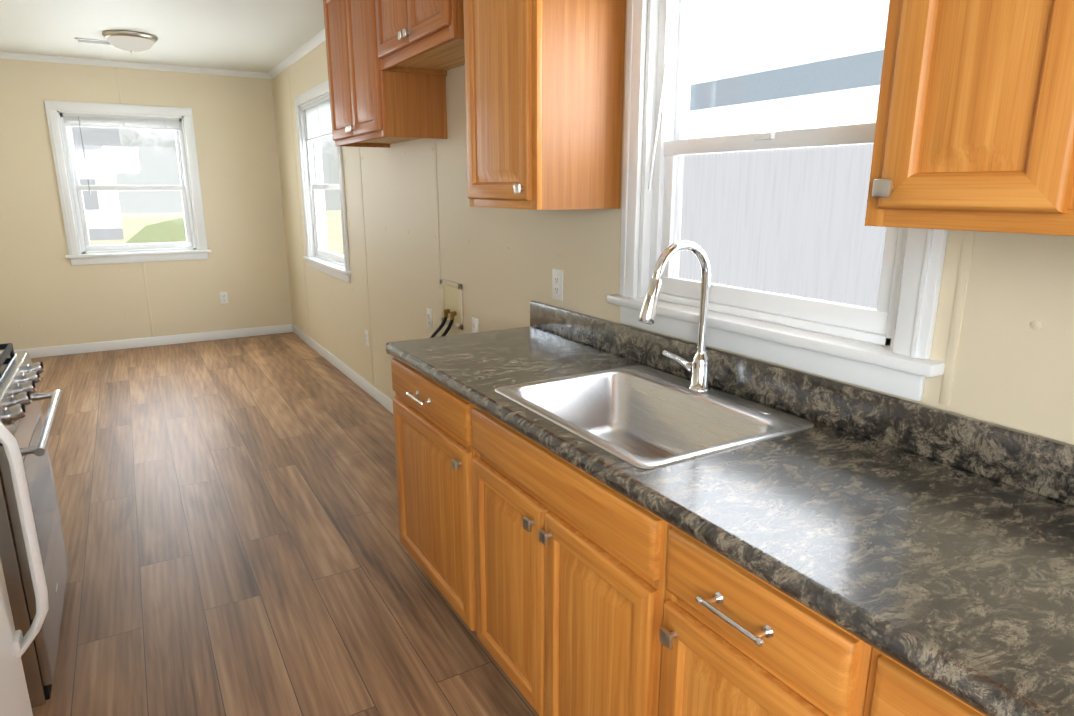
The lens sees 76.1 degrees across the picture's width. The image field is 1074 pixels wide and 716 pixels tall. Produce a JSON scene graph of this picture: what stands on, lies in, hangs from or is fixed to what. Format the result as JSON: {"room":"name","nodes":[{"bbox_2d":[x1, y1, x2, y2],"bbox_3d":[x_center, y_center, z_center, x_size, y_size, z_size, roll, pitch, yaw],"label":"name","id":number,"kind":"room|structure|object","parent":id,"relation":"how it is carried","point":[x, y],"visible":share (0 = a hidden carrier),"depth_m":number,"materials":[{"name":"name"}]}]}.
{"room":"kitchen","nodes":[
{"label":"kitchen","id":0,"kind":"room"},
{"bbox_2d":[0,0,324,72],"bbox_3d":[-1.351,-1.720,2.247,2.800,0.100,9.284,-8,16,-30],"label":"ceiling","id":1,"kind":"structure","parent":0,"point":[264,36],"depth_m":4.75,"materials":[{"name":"white paint"}]},
{"bbox_2d":[75,38,112,45],"bbox_3d":[-3.306,-2.384,5.173,0.300,0.008,0.150,-8,16,-30],"label":"ceiling vent","id":2,"kind":"object","parent":1,"relation":"in","point":[92,41],"visible":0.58,"depth_m":5.14,"materials":[{"name":"white"}]},
{"bbox_2d":[102,30,157,53],"bbox_3d":[-2.945,-2.275,4.978,0.352,0.127,0.352,-8,16,-30],"label":"flush-mount ceiling light","id":3,"kind":"object","parent":1,"relation":"attached to","point":[132,42],"visible":1,"depth_m":4.88,"materials":[{"name":"white glass"}]},
{"bbox_2d":[31,332,538,715],"bbox_3d":[-1.351,0.848,2.878,2.800,0.100,9.284,-8,16,-30],"label":"floor","id":4,"kind":"structure","parent":0,"point":[229,519],"depth_m":2.85,"materials":[{"name":"laminate"}]},
{"bbox_2d":[0,422,48,715],"bbox_3d":[-1.034,0.478,0.658,0.874,1.678,0.708,-8,16,-30],"label":"refrigerator","id":5,"kind":"object","parent":4,"relation":"on","point":[14,694],"visible":1,"depth_m":1.11,"materials":[{"name":"white metal"}]},
{"bbox_2d":[0,343,68,707],"bbox_3d":[-1.884,0.509,2.060,0.796,0.950,0.760,-8,16,-30],"label":"range","id":6,"kind":"object","parent":4,"relation":"on","point":[25,424],"visible":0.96,"depth_m":2.04,"materials":[{"name":"silver metal"}]},
{"bbox_2d":[391,357,475,631],"bbox_3d":[-0.118,0.445,2.484,0.668,0.872,0.682,-8,16,-30],"label":"base cabinet","id":7,"kind":"object","parent":4,"relation":"on","point":[434,452],"visible":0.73,"depth_m":2.25,"materials":[{"name":"brown wood"}]},
{"bbox_2d":[472,406,668,715],"bbox_3d":[0.273,0.599,1.855,0.656,0.872,0.828,-8,16,-30],"label":"base cabinet","id":8,"kind":"object","parent":4,"relation":"on","point":[570,570],"visible":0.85,"depth_m":1.60,"materials":[{"name":"brown wood"}]},
{"bbox_2d":[659,524,872,715],"bbox_3d":[0.584,0.727,1.334,0.668,0.872,0.408,-8,16,-30],"label":"base cabinet","id":9,"kind":"object","parent":4,"relation":"on","point":[735,639],"visible":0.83,"depth_m":1.11,"materials":[{"name":"brown wood"}]},
{"bbox_2d":[864,647,985,715],"bbox_3d":[0.976,0.885,0.693,0.668,0.872,1.124,-8,16,-30],"label":"base cabinet","id":10,"kind":"object","parent":4,"relation":"on","point":[895,688],"visible":0.25,"depth_m":0.87,"materials":[{"name":"brown wood"}]},
{"bbox_2d":[385,301,1073,715],"bbox_3d":[0.497,0.190,1.383,0.638,0.148,3.070,-8,16,-30],"label":"countertop","id":11,"kind":"structure","parent":10,"relation":"on","point":[933,545],"depth_m":1.23,"materials":[{"name":"laminate"}]},
{"bbox_2d":[495,365,813,468],"bbox_3d":[0.272,0.215,1.800,0.533,0.202,0.670,-8,16,-30],"label":"sink","id":12,"kind":"object","parent":11,"relation":"in","point":[641,416],"visible":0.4,"depth_m":1.94,"materials":[{"name":"silver metal"}]},
{"bbox_2d":[639,241,710,391],"bbox_3d":[0.359,-0.106,1.831,0.250,0.411,0.104,-8,16,-30],"label":"faucet","id":13,"kind":"object","parent":11,"relation":"on","point":[698,367],"visible":1,"depth_m":1.83,"materials":[{"name":"silver metal"}]},
{"bbox_2d":[0,0,1073,444],"bbox_3d":[-1.351,-0.436,2.562,2.800,2.545,9.284,-8,16,-30],"label":"wall","id":14,"kind":"structure","parent":0,"point":[1014,370],"depth_m":4.90,"materials":[{"name":"paint"}]},
{"bbox_2d":[44,100,211,264],"bbox_3d":[-3.708,-1.581,6.280,1.180,1.389,0.198,-8,16,-30],"label":"window","id":15,"kind":"structure","parent":14,"relation":"in","point":[81,249],"depth_m":6.21,"materials":[{"name":"white"}]},
{"bbox_2d":[0,52,265,78],"bbox_3d":[-3.637,-2.567,5.995,2.370,0.045,0.045,-8,16,-30],"label":"crown molding","id":16,"kind":"structure","parent":14,"relation":"attached to","point":[4,55],"depth_m":6.02,"materials":[{"name":"white wood"}]},
{"bbox_2d":[0,324,290,357],"bbox_3d":[-3.644,-0.163,6.599,2.430,0.088,0.014,-8,16,-30],"label":"baseboard","id":17,"kind":"structure","parent":14,"relation":"attached to","point":[267,330],"depth_m":6.57,"materials":[{"name":"white wood"}]},
{"bbox_2d":[219,292,227,303],"bbox_3d":[-3.113,-0.600,6.819,0.072,0.116,0.009,-8,16,-30],"label":"outlet","id":18,"kind":"object","parent":14,"relation":"attached to","point":[223,297],"visible":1,"depth_m":6.82,"materials":[{"name":"white plastic"}]},
{"bbox_2d":[266,28,325,78],"bbox_3d":[-1.741,-2.381,5.237,0.045,0.045,3.320,-8,16,-30],"label":"crown molding","id":19,"kind":"structure","parent":14,"relation":"attached to","point":[319,38],"depth_m":5.54,"materials":[{"name":"white wood"}]},
{"bbox_2d":[294,80,350,282],"bbox_3d":[-1.681,-1.402,5.522,0.198,1.442,1.360,-8,16,-30],"label":"window","id":20,"kind":"structure","parent":14,"relation":"in","point":[313,114],"depth_m":5.80,"materials":[{"name":"white"}]},
{"bbox_2d":[290,324,392,413],"bbox_3d":[-1.302,0.196,5.137,0.017,0.088,4.994,-8,16,-30],"label":"baseboard","id":21,"kind":"structure","parent":14,"relation":"attached to","point":[380,397],"depth_m":5.47,"materials":[{"name":"white wood"}]},
{"bbox_2d":[365,329,368,346],"bbox_3d":[-1.223,-0.144,4.925,0.009,0.116,0.072,-8,16,-30],"label":"outlet","id":22,"kind":"object","parent":14,"relation":"attached to","point":[366,338],"visible":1,"depth_m":4.91,"materials":[{"name":"white plastic"}]},
{"bbox_2d":[323,0,446,147],"bbox_3d":[-0.812,-1.541,3.506,0.364,0.840,0.858,-8,16,-30],"label":"upper cabinet","id":23,"kind":"object","parent":14,"relation":"attached to","point":[372,104],"visible":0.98,"depth_m":3.28,"materials":[{"name":"brown wood"}]},
{"bbox_2d":[375,0,464,75],"bbox_3d":[-0.385,-1.508,2.773,0.364,0.555,0.806,-8,16,-30],"label":"upper cabinet","id":24,"kind":"object","parent":14,"relation":"attached to","point":[421,36],"visible":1,"depth_m":2.78,"materials":[{"name":"brown wood"}]},
{"bbox_2d":[427,308,432,329],"bbox_3d":[-0.601,-0.219,3.826,0.009,0.116,0.072,-8,16,-30],"label":"outlet","id":25,"kind":"object","parent":14,"relation":"attached to","point":[429,320],"visible":1,"depth_m":3.82,"materials":[{"name":"white plastic"}]},
{"bbox_2d":[430,279,462,337],"bbox_3d":[-0.544,0.055,3.751,0.054,0.986,0.594,-8,16,-30],"label":"washer outlet box","id":26,"kind":"object","parent":14,"relation":"attached to","point":[451,296],"visible":0.71,"depth_m":3.53,"materials":[{"name":"paint"}]},
{"bbox_2d":[472,317,478,332],"bbox_3d":[-0.299,-0.137,3.324,0.009,0.116,0.072,-8,16,-30],"label":"outlet","id":27,"kind":"object","parent":14,"relation":"attached to","point":[475,325],"visible":0.67,"depth_m":3.31,"materials":[{"name":"white plastic"}]},
{"bbox_2d":[0,53,1042,405],"bbox_3d":[-1.716,-0.648,3.335,2.310,2.412,7.234,-8,16,-30],"label":"trim","id":28,"kind":"structure","parent":14,"relation":"attached to","point":[958,315],"depth_m":1.39,"materials":[{"name":"paint"}]},
{"bbox_2d":[463,0,625,209],"bbox_3d":[-0.006,-0.904,2.264,0.364,0.797,0.480,-8,16,-30],"label":"upper cabinet","id":29,"kind":"object","parent":14,"relation":"attached to","point":[544,87],"visible":1,"depth_m":2.11,"materials":[{"name":"brown wood"}]},
{"bbox_2d":[552,269,562,300],"bbox_3d":[0.078,-0.281,2.633,0.009,0.116,0.072,-8,16,-30],"label":"outlet","id":30,"kind":"object","parent":14,"relation":"attached to","point":[557,284],"visible":1,"depth_m":2.63,"materials":[{"name":"white plastic"}]},
{"bbox_2d":[607,0,947,400],"bbox_3d":[0.598,-0.581,1.770,0.198,1.152,1.100,-8,16,-30],"label":"window","id":31,"kind":"structure","parent":14,"relation":"in","point":[811,272],"depth_m":1.80,"materials":[{"name":"white"}]},
{"bbox_2d":[865,0,1068,233],"bbox_3d":[0.782,-0.594,1.000,0.338,0.798,0.366,-8,16,-30],"label":"upper cabinet","id":32,"kind":"object","parent":14,"relation":"attached to","point":[974,129],"depth_m":1.00,"materials":[{"name":"brown wood"}]},
{"bbox_2d":[1029,0,1073,235],"bbox_3d":[0.938,-0.531,0.743,0.338,0.798,0.412,-8,16,-30],"label":"upper cabinet","id":33,"kind":"object","parent":14,"relation":"attached to","point":[1053,201],"depth_m":0.91,"materials":[{"name":"brown wood"}]},
{"label":"outside","id":34,"kind":"structure","parent":0,"visible":0},
{"bbox_2d":[90,210,343,254],"bbox_3d":[-12.220,-12.731,61.281,200.000,0.200,200.000,-8,16,-30],"label":"ground","id":35,"kind":"structure","parent":34,"point":[331,217],"depth_m":42.41,"materials":[{"name":"beige"}]},
{"bbox_2d":[70,123,123,239],"bbox_3d":[-23.061,-8.316,31.793,6.850,5.300,8.800,-8,16,-30],"label":"house","id":36,"kind":"structure","parent":35,"relation":"on","point":[81,154],"depth_m":30.00,"materials":[{"name":"white"}]},
{"bbox_2d":[125,218,186,243],"bbox_3d":[-3.822,-1.357,11.433,5.803,1.875,6.900,-8,16,-30],"label":"shrubs","id":37,"kind":"object","parent":35,"relation":"on","point":[142,232],"depth_m":11.24,"materials":[{"name":"green plant"}]},
{"bbox_2d":[115,0,889,213],"bbox_3d":[-19.213,-21.195,30.980,120.000,30.700,160.000,-8,16,-30],"label":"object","id":38,"kind":"object","parent":35,"relation":"on","point":[723,58],"depth_m":41.57,"materials":[{"name":"white"}]},
{"bbox_2d":[688,50,883,138],"bbox_3d":[4.539,-2.738,12.610,6.450,3.620,17.100,-8,16,-30],"label":"building","id":39,"kind":"structure","parent":35,"relation":"on","point":[791,96],"depth_m":8.66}
]}

